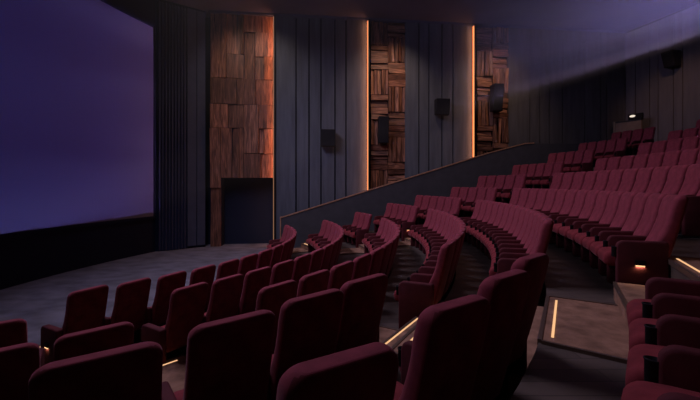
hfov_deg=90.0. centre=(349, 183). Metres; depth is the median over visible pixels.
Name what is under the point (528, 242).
chair
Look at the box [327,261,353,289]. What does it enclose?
chair
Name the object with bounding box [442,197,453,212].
chair
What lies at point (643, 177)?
chair
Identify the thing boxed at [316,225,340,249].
chair
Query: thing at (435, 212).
chair
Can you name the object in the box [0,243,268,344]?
floor
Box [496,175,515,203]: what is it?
chair
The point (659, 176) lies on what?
chair
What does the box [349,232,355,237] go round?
seat cushion
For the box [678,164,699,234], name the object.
chair
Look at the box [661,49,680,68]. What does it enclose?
wall speaker
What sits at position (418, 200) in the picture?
chair
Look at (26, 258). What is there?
wall
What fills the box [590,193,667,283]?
chair
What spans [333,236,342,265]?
chair
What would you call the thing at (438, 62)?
wall panel
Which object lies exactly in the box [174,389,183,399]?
seat cushion
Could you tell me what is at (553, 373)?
floor
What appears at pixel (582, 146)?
chair
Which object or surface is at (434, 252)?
chair
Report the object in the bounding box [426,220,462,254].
chair
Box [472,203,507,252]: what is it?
chair
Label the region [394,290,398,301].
seat cushion
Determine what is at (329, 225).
chair
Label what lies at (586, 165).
chair
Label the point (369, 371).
chair
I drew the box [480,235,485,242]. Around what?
seat cushion
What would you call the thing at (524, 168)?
chair
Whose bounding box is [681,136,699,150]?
chair
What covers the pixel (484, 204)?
chair
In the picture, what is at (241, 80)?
wood panel
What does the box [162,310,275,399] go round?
chair
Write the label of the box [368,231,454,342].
floor
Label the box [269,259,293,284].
chair
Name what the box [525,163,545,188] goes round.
chair
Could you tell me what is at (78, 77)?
screen
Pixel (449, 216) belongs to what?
chair
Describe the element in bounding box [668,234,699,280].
floor
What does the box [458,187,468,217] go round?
chair
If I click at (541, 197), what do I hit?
chair
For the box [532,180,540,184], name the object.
seat cushion
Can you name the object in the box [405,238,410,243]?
step
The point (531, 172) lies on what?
chair
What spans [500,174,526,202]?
chair
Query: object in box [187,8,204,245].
wall panel
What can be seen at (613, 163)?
chair
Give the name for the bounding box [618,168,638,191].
chair
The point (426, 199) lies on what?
chair
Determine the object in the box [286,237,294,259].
chair
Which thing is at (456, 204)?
chair
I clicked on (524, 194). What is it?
chair
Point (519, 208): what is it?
chair
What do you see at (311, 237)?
chair
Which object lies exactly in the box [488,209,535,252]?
chair
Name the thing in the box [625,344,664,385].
seat cushion
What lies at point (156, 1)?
wall
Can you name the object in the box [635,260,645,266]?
lamp
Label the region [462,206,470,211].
seat cushion
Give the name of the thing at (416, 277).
chair
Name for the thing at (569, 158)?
chair
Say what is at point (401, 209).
chair
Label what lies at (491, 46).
wood panel
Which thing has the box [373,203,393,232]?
chair
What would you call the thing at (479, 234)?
seat cushion
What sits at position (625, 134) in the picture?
chair
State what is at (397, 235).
chair
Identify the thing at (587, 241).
seat cushion
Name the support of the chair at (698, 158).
on the floor
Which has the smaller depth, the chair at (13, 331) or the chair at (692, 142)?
the chair at (13, 331)
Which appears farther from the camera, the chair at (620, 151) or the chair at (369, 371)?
the chair at (620, 151)
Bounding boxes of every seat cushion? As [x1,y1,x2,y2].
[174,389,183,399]
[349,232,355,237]
[373,219,379,224]
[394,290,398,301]
[394,381,403,399]
[408,230,413,236]
[417,213,422,218]
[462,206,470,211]
[468,228,474,235]
[472,230,478,237]
[476,232,482,240]
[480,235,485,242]
[483,238,488,245]
[486,241,491,250]
[489,263,496,275]
[500,193,510,197]
[525,180,531,184]
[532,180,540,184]
[540,180,548,184]
[552,223,561,233]
[559,226,569,237]
[563,167,571,171]
[567,229,577,240]
[571,166,580,171]
[574,233,585,245]
[582,237,594,250]
[590,241,602,256]
[598,247,614,265]
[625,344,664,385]
[626,299,651,326]
[629,318,657,349]
[632,143,640,147]
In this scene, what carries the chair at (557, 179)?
on the floor at (684, 247)
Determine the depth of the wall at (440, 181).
15.49 m
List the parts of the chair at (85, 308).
panel, backrest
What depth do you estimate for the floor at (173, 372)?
4.56 m
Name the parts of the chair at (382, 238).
armrest, backrest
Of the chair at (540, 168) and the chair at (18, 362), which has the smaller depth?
the chair at (18, 362)
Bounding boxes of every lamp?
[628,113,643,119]
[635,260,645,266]
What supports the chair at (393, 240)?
on the floor at (173, 372)
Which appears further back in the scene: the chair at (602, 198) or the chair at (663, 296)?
the chair at (602, 198)
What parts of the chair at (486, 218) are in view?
armrest, backrest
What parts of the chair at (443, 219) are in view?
armrest, backrest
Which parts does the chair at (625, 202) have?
armrest, backrest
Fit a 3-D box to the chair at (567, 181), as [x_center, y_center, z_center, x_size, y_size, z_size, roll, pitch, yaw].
[6.270,0.263,10.459,0.790,1.230,0.498,0,0,-2]
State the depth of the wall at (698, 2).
15.93 m
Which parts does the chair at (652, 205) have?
armrest, backrest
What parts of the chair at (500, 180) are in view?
armrest, backrest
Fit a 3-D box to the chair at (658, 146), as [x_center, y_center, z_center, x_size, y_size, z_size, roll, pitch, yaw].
[9.462,-0.745,10.988,0.790,1.230,0.498,0,0,-3]
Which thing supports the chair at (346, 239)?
on the floor at (173, 372)
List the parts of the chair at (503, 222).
armrest, backrest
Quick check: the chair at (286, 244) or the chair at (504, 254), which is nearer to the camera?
the chair at (504, 254)
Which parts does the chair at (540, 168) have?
armrest, backrest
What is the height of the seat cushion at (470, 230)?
0.195 m
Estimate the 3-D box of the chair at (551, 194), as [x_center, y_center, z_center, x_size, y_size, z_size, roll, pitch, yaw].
[4.806,0.740,8.818,0.790,1.230,0.493,0,0,5]
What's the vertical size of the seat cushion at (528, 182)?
0.195 m
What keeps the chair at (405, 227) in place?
on the floor at (408, 259)
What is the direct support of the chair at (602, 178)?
on the floor at (684, 247)
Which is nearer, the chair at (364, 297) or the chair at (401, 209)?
the chair at (364, 297)
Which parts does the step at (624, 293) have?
edge trim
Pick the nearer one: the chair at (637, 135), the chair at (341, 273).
the chair at (341, 273)
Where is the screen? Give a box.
[0,0,155,237]
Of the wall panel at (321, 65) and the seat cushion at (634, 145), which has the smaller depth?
the seat cushion at (634, 145)
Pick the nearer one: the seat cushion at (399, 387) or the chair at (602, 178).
the seat cushion at (399, 387)
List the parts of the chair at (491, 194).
backrest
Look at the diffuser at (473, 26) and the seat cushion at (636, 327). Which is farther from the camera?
the diffuser at (473, 26)
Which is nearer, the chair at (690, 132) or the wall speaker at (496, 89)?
the chair at (690, 132)
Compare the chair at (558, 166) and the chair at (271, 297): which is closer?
the chair at (271, 297)
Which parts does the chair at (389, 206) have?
panel, backrest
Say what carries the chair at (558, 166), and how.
on the floor
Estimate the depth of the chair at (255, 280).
5.61 m
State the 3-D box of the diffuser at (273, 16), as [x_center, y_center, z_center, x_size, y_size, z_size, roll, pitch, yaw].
[-3.403,-2.350,15.614,0.035,10.180,0.174,0,0,-6]
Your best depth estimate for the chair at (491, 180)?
14.45 m
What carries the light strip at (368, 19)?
attached to the wall panel at (321, 65)
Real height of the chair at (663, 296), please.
1.230 m
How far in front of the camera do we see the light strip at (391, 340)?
4.14 m
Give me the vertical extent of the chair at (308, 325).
1.230 m
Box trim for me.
[209,10,626,33]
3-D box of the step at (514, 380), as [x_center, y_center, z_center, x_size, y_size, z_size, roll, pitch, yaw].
[1.746,1.626,3.718,0.506,0.152,1.970,0,0,32]
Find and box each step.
[301,243,307,249]
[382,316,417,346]
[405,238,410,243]
[508,306,543,393]
[613,282,644,329]
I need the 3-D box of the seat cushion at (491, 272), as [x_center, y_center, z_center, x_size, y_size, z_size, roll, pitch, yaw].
[2.262,1.245,4.952,0.530,0.195,0.369,0,0,26]
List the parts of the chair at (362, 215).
armrest, backrest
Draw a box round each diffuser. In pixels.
[273,16,273,239]
[367,21,367,189]
[473,26,473,156]
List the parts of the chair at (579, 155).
armrest, backrest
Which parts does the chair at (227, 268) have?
backrest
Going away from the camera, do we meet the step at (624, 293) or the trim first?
the step at (624, 293)
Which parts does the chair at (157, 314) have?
armrest, backrest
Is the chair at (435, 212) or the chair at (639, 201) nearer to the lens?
the chair at (639, 201)
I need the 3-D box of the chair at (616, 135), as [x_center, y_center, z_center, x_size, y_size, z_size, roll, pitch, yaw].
[11.784,-1.735,15.780,0.790,1.230,0.537,0,0,-16]
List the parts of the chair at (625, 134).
backrest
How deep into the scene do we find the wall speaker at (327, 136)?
15.47 m
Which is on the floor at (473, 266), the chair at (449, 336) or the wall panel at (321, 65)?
the chair at (449, 336)
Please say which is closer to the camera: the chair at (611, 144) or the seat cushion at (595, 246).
the seat cushion at (595, 246)
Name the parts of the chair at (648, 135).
panel, backrest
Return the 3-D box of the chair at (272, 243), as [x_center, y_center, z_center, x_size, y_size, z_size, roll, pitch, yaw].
[-2.611,2.145,12.794,0.790,1.230,0.690,0,0,-25]
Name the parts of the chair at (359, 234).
panel, backrest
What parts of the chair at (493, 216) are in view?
armrest, backrest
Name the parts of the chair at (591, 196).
armrest, backrest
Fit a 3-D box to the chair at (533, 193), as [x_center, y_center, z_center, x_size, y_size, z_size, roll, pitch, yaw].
[4.862,0.740,9.773,0.790,1.230,0.493,0,0,1]
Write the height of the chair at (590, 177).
1.230 m
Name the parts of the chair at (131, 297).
armrest, backrest, seat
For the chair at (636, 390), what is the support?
on the floor at (553, 373)
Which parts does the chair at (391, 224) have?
armrest, backrest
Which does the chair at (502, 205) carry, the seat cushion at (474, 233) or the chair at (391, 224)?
the seat cushion at (474, 233)
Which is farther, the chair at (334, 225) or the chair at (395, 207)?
the chair at (395, 207)
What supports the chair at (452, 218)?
on the floor at (408, 259)
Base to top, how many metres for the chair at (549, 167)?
1.230 m
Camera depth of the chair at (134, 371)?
1.63 m
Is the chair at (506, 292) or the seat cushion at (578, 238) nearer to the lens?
the chair at (506, 292)
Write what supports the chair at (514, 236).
on the floor at (473, 266)
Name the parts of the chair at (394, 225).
backrest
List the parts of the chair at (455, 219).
armrest, backrest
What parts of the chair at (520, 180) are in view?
backrest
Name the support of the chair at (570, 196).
on the floor at (553, 373)
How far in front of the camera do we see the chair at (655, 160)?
9.33 m
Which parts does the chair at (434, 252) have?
armrest, backrest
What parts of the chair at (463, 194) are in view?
armrest, backrest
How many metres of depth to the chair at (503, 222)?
8.06 m
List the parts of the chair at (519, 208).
armrest, backrest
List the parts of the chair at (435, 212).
armrest, backrest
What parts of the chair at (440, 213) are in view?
armrest, backrest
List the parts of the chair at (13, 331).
backrest, panel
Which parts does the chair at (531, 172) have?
armrest, backrest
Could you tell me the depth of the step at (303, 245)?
13.91 m
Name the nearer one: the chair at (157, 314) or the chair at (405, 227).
the chair at (157, 314)
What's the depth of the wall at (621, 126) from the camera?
16.55 m
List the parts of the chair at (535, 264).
seat, panel, backrest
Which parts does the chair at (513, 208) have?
armrest, backrest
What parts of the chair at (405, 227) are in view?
panel, backrest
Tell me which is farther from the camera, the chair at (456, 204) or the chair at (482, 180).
the chair at (482, 180)
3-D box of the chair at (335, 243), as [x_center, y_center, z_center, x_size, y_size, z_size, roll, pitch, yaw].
[-0.709,1.999,8.571,0.790,1.230,0.600,0,0,11]
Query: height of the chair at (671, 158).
1.230 m
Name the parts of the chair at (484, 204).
armrest, backrest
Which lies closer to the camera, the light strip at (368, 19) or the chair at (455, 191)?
the chair at (455, 191)
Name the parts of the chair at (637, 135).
armrest, backrest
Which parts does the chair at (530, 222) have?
armrest, backrest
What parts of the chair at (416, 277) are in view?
armrest, backrest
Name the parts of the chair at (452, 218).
armrest, backrest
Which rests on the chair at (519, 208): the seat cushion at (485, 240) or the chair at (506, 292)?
the seat cushion at (485, 240)
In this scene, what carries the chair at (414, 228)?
on the floor at (408, 259)
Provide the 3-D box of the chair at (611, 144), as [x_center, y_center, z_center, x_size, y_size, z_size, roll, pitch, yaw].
[10.550,-1.233,14.389,0.790,1.230,0.444,0,0,-13]
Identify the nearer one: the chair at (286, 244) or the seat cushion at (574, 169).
the chair at (286, 244)
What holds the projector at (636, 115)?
on the wall at (621, 126)
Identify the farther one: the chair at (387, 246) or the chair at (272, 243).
the chair at (272, 243)
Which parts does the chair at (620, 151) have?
panel, backrest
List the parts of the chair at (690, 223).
seat, armrest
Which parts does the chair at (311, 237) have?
panel, armrest, backrest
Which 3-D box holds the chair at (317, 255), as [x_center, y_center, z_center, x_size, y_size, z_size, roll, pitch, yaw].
[-1.019,1.999,7.438,0.790,1.230,0.600,0,0,19]
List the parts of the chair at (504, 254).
armrest, backrest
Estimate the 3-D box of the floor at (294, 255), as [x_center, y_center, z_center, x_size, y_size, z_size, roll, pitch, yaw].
[-3.482,2.697,7.543,5.049,0.226,14.333,0,0,29]
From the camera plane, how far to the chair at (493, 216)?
8.93 m
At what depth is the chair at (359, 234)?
12.98 m
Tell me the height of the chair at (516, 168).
1.230 m
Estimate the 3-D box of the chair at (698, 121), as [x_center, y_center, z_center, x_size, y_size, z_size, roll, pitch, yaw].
[12.426,-1.735,12.569,0.790,1.230,0.573,0,0,-7]
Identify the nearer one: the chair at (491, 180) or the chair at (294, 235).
the chair at (294, 235)
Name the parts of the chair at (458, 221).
armrest, backrest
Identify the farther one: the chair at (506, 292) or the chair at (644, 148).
the chair at (644, 148)
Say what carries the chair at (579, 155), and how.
on the floor
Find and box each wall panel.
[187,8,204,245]
[275,16,367,238]
[404,22,473,177]
[506,28,624,146]
[625,3,699,141]
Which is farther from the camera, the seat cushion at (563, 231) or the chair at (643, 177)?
the chair at (643, 177)
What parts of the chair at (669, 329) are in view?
armrest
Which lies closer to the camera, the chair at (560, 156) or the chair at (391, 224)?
the chair at (391, 224)
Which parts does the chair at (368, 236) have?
panel, armrest, backrest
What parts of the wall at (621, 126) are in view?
rail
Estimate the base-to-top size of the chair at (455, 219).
1.230 m
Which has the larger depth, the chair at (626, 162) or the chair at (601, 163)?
the chair at (601, 163)
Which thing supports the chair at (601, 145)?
on the floor
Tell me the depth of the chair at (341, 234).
9.57 m
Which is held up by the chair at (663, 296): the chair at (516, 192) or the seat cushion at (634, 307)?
the seat cushion at (634, 307)
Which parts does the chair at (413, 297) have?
panel, backrest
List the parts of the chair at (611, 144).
backrest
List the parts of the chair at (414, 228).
panel, armrest, backrest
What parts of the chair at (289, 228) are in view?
backrest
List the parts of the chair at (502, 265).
panel, backrest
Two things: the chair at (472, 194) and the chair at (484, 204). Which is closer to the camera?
the chair at (484, 204)
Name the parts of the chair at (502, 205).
armrest, backrest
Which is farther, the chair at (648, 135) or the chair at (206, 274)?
the chair at (648, 135)
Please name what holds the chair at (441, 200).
on the floor at (473, 266)
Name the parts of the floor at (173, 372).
edge trim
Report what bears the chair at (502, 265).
on the floor at (473, 266)
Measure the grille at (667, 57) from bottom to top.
0.600 m
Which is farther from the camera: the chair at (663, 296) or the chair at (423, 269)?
the chair at (423, 269)
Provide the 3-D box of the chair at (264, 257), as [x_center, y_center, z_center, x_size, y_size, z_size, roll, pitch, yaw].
[-2.292,2.145,8.171,0.790,1.230,0.600,0,0,17]
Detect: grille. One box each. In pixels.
[437,99,449,113]
[494,84,503,109]
[661,50,673,66]
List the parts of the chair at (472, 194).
armrest, backrest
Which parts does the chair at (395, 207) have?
backrest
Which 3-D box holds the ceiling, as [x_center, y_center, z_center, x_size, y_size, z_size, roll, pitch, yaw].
[3.400,-7.770,7.850,28.400,0.300,23.500,0,0,0]
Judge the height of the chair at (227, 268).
1.230 m
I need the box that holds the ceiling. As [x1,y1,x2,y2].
[166,0,699,30]
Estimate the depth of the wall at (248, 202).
16.15 m
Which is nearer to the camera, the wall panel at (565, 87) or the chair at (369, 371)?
the chair at (369, 371)
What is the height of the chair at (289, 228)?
1.230 m
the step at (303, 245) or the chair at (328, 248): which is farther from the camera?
the step at (303, 245)
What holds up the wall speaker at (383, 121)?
attached to the wood panel at (387, 75)
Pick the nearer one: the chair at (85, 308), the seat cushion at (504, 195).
the chair at (85, 308)
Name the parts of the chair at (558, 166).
backrest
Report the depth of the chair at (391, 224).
10.23 m
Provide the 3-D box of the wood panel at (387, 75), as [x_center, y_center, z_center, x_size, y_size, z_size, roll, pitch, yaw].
[1.746,-2.434,16.494,1.641,10.388,0.758,0,0,-6]
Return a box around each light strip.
[273,15,274,239]
[367,19,368,189]
[473,25,474,156]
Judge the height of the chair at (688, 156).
1.230 m
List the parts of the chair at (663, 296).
panel, armrest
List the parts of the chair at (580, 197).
armrest, backrest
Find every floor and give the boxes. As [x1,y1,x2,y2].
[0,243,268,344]
[134,246,310,343]
[162,240,391,392]
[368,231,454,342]
[391,242,543,399]
[510,244,628,399]
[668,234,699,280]
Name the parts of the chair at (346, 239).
panel, armrest, backrest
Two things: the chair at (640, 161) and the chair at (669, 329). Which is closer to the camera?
the chair at (669, 329)
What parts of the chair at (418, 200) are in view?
backrest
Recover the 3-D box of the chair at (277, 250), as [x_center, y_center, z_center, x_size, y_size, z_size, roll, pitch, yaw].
[-2.144,2.145,8.738,0.790,1.230,0.600,0,0,12]
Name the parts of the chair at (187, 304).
panel, seat, backrest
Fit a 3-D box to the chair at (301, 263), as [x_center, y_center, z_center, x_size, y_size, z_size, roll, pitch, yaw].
[-1.236,1.999,6.892,0.790,1.230,0.600,0,0,24]
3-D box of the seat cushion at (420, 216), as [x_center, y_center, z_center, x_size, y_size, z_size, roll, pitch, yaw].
[2.892,1.245,13.584,0.530,0.195,0.462,0,0,-17]
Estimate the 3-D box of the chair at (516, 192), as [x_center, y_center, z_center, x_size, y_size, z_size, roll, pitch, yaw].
[4.847,0.740,10.767,0.790,1.230,0.567,0,0,-3]
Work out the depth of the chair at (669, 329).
1.78 m
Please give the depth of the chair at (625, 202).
5.42 m
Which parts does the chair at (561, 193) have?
armrest, backrest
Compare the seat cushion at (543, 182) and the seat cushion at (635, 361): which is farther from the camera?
the seat cushion at (543, 182)
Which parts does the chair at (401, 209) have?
backrest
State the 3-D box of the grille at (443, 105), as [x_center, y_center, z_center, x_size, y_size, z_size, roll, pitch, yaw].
[4.269,-3.545,16.018,0.580,0.660,0.152,0,0,-6]
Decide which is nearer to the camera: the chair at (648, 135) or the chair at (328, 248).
the chair at (328, 248)
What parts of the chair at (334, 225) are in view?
armrest, backrest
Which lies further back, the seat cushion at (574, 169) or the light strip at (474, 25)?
the light strip at (474, 25)
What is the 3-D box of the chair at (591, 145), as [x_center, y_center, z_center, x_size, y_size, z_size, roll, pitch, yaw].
[10.338,-1.233,15.232,0.790,1.230,0.444,0,0,-15]
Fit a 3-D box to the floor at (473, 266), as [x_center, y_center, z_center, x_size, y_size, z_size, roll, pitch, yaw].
[-0.733,1.876,5.388,6.557,0.408,20.698,0,0,31]
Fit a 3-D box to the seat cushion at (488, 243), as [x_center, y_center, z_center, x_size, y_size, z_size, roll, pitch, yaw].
[3.014,1.245,6.977,0.530,0.195,0.369,0,0,15]
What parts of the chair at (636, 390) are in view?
armrest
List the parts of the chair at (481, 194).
backrest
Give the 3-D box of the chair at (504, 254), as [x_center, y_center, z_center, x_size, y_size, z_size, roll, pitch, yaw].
[2.549,1.087,5.264,0.790,1.230,0.452,0,0,24]
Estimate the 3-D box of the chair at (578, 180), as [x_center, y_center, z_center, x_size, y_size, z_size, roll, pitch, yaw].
[6.275,0.263,9.972,0.790,1.230,0.498,0,0,0]
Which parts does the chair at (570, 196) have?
armrest, backrest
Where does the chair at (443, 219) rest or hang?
on the floor at (408, 259)
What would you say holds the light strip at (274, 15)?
attached to the wall panel at (321, 65)
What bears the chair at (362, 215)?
on the floor at (173, 372)
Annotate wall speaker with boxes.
[320,129,335,146]
[378,116,388,143]
[434,98,449,115]
[490,83,503,111]
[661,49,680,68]
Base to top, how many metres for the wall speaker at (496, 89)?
1.250 m
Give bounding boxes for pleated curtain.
[158,1,186,250]
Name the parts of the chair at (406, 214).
armrest, backrest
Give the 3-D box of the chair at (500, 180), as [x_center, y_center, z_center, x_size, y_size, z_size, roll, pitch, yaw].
[5.769,0.263,13.897,0.790,1.230,0.564,0,0,-15]
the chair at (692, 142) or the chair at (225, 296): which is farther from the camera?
the chair at (692, 142)
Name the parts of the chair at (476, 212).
armrest, backrest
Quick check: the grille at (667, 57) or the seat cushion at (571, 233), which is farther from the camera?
the grille at (667, 57)
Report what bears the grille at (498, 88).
attached to the wall speaker at (496, 89)
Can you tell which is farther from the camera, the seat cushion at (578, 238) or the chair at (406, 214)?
the chair at (406, 214)
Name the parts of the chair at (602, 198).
armrest, backrest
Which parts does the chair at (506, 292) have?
armrest, backrest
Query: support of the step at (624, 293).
on the floor at (553, 373)
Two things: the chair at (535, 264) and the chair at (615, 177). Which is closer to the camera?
the chair at (535, 264)
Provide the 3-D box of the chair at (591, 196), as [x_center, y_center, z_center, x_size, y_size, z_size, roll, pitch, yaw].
[4.489,0.740,6.931,0.790,1.230,0.493,0,0,14]
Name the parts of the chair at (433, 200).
backrest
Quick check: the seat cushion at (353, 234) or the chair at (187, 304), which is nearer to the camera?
the chair at (187, 304)
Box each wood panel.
[210,13,272,246]
[369,21,405,188]
[475,27,508,155]
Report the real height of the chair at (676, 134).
1.230 m
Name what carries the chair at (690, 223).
on the floor at (684, 247)
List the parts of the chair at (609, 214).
armrest, backrest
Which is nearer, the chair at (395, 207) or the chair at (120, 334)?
the chair at (120, 334)
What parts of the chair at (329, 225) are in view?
armrest, backrest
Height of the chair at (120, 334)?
1.230 m
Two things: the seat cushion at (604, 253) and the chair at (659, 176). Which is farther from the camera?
the chair at (659, 176)
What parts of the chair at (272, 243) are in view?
panel, armrest, backrest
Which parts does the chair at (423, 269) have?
armrest, backrest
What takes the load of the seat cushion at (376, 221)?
on the chair at (389, 206)
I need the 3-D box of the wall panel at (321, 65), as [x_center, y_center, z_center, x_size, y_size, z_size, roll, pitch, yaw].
[-1.303,-2.380,16.203,4.173,10.280,0.700,0,0,-6]
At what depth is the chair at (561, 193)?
8.25 m
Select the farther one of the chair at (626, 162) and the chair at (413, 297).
the chair at (626, 162)
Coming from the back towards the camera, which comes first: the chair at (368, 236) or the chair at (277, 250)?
the chair at (368, 236)
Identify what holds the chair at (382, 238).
on the floor at (173, 372)
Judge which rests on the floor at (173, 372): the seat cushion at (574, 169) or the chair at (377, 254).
the chair at (377, 254)
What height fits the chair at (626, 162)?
1.230 m
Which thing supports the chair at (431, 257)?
on the floor at (408, 259)
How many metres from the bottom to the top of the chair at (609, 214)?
1.230 m
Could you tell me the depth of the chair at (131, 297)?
5.53 m
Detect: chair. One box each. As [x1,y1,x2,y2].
[0,319,44,366]
[0,343,39,399]
[28,341,162,399]
[41,285,108,363]
[54,322,133,360]
[102,277,150,342]
[139,271,186,340]
[141,282,207,362]
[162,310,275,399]
[189,264,215,312]
[203,274,243,322]
[205,259,239,312]
[237,253,257,293]
[237,266,271,314]
[255,280,296,353]
[256,249,272,268]
[266,225,290,248]
[267,288,343,399]
[269,244,282,267]
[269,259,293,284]
[270,227,293,248]
[276,342,398,399]
[279,240,289,262]
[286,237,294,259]
[289,234,296,259]
[291,253,310,297]
[296,269,329,296]
[306,220,328,251]
[308,248,323,273]
[310,221,333,246]
[314,223,337,249]
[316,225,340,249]
[320,243,332,269]
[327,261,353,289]
[328,239,338,270]
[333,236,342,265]
[335,273,387,352]
[336,233,343,263]
[342,212,360,242]
[345,213,366,244]
[349,214,371,247]
[351,253,371,279]
[362,218,387,253]
[365,220,391,247]
[368,222,395,251]
[368,247,383,275]
[370,224,398,251]
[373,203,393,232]
[379,204,399,224]
[379,242,391,273]
[385,237,396,276]
[389,233,399,272]
[392,204,405,222]
[394,241,455,328]
[394,294,490,399]
[396,205,411,238]
[398,206,418,240]
[398,269,529,399]
[407,236,460,303]
[408,209,434,247]
[412,210,439,250]
[414,195,423,224]
[416,211,444,253]
[416,232,464,300]
[417,195,430,224]
[417,196,438,222]
[419,212,449,243]
[422,214,453,246]
[422,228,465,295]
[423,196,446,219]
[423,225,465,287]
[424,216,457,250]
[425,222,465,282]
[426,218,460,251]
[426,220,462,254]
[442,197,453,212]
[449,197,461,216]
[450,187,460,197]
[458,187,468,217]
[459,200,483,241]
[460,187,478,216]
[462,187,487,216]
[465,200,488,243]
[466,201,494,246]
[468,202,501,249]
[470,188,497,211]
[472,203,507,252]
[476,176,487,187]
[476,204,513,256]
[480,205,517,259]
[483,206,525,245]
[485,175,496,187]
[486,208,529,250]
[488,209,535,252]
[489,218,553,275]
[490,211,540,254]
[491,213,544,260]
[491,215,549,264]
[492,253,548,399]
[494,175,505,201]
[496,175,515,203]
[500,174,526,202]
[509,188,522,204]
[511,165,520,175]
[517,188,530,206]
[519,164,528,174]
[524,164,536,187]
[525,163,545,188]
[525,188,539,208]
[532,162,554,188]
[533,189,548,210]
[539,189,558,212]
[540,162,563,188]
[544,189,568,215]
[547,153,556,162]
[549,189,578,243]
[550,173,564,188]
[552,190,589,247]
[552,190,600,251]
[555,152,565,162]
[559,191,612,256]
[560,172,575,189]
[562,151,574,172]
[563,150,584,172]
[567,191,624,262]
[570,171,586,189]
[571,149,594,171]
[574,192,638,268]
[578,143,587,150]
[581,171,598,189]
[582,192,652,275]
[587,142,597,150]
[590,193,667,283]
[593,140,606,166]
[593,170,611,190]
[594,158,608,170]
[595,139,616,159]
[598,194,688,284]
[604,138,627,157]
[605,169,624,190]
[606,157,621,169]
[611,132,621,139]
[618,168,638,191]
[619,155,634,169]
[621,130,632,155]
[621,381,699,399]
[625,344,699,392]
[626,129,643,154]
[626,277,699,326]
[629,314,699,349]
[631,167,654,192]
[632,127,655,148]
[632,154,649,168]
[637,142,652,154]
[645,166,671,192]
[646,152,664,167]
[650,140,667,153]
[661,150,681,166]
[661,165,689,193]
[665,138,683,152]
[667,130,682,140]
[678,148,699,164]
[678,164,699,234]
[678,190,699,238]
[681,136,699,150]
[682,127,698,138]
[695,119,699,127]
[696,150,699,163]
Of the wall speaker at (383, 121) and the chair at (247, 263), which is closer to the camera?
the chair at (247, 263)
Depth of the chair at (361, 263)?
5.50 m
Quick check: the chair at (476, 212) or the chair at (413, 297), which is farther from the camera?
the chair at (476, 212)
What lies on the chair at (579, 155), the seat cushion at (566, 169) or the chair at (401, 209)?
the seat cushion at (566, 169)
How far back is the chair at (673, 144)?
10.48 m
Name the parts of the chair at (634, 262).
panel, backrest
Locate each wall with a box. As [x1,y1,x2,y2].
[0,0,154,289]
[155,0,205,250]
[206,17,272,243]
[280,142,578,247]
[613,119,642,136]
[627,2,699,32]
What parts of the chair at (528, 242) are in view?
armrest, backrest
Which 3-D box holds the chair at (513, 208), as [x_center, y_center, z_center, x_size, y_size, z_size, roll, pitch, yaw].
[3.331,1.087,7.763,0.790,1.230,0.452,0,0,11]
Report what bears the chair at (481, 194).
on the floor at (553, 373)
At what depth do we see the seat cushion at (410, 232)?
11.10 m
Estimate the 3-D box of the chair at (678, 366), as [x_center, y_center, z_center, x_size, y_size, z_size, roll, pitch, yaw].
[1.644,0.740,1.443,0.790,1.230,0.450,0,0,40]
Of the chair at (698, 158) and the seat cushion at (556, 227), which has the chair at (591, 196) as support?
the seat cushion at (556, 227)
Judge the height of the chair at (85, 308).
1.230 m
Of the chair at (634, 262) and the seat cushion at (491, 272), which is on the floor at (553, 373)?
the chair at (634, 262)
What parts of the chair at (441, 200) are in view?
backrest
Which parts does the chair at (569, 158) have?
backrest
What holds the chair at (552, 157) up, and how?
on the floor
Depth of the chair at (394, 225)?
9.71 m
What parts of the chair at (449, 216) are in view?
armrest, backrest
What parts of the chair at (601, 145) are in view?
backrest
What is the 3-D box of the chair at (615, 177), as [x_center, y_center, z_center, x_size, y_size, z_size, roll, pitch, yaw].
[6.193,0.263,8.515,0.790,1.230,0.498,0,0,6]
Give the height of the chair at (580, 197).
1.230 m
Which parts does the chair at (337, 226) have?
backrest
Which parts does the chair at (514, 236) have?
armrest, backrest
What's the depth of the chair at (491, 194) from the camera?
12.19 m
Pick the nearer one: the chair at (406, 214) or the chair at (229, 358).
the chair at (229, 358)
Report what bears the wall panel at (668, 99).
attached to the wall at (698, 2)
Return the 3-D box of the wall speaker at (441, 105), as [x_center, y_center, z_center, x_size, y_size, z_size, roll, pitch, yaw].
[4.249,-3.545,16.207,0.640,0.720,0.532,0,0,-6]
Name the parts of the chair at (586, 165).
panel, backrest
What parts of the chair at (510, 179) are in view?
armrest, backrest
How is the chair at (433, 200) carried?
on the floor at (473, 266)
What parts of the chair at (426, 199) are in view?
armrest, backrest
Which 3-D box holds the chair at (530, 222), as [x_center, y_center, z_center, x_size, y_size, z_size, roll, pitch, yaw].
[2.870,1.087,6.077,0.790,1.230,0.452,0,0,19]
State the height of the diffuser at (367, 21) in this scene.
10.180 m
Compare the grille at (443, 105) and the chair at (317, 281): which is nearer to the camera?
the chair at (317, 281)
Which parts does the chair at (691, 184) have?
backrest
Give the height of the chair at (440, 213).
1.230 m
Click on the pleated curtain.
(172, 19)
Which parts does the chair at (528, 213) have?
armrest, backrest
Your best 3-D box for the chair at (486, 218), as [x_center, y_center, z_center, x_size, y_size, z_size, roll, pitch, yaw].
[3.542,1.087,9.498,0.790,1.230,0.452,0,0,3]
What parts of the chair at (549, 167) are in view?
armrest, backrest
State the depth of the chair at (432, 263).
6.09 m
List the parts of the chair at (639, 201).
armrest, backrest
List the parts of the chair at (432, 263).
armrest, backrest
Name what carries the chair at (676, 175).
on the floor at (684, 247)
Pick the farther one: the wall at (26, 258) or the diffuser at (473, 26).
the diffuser at (473, 26)

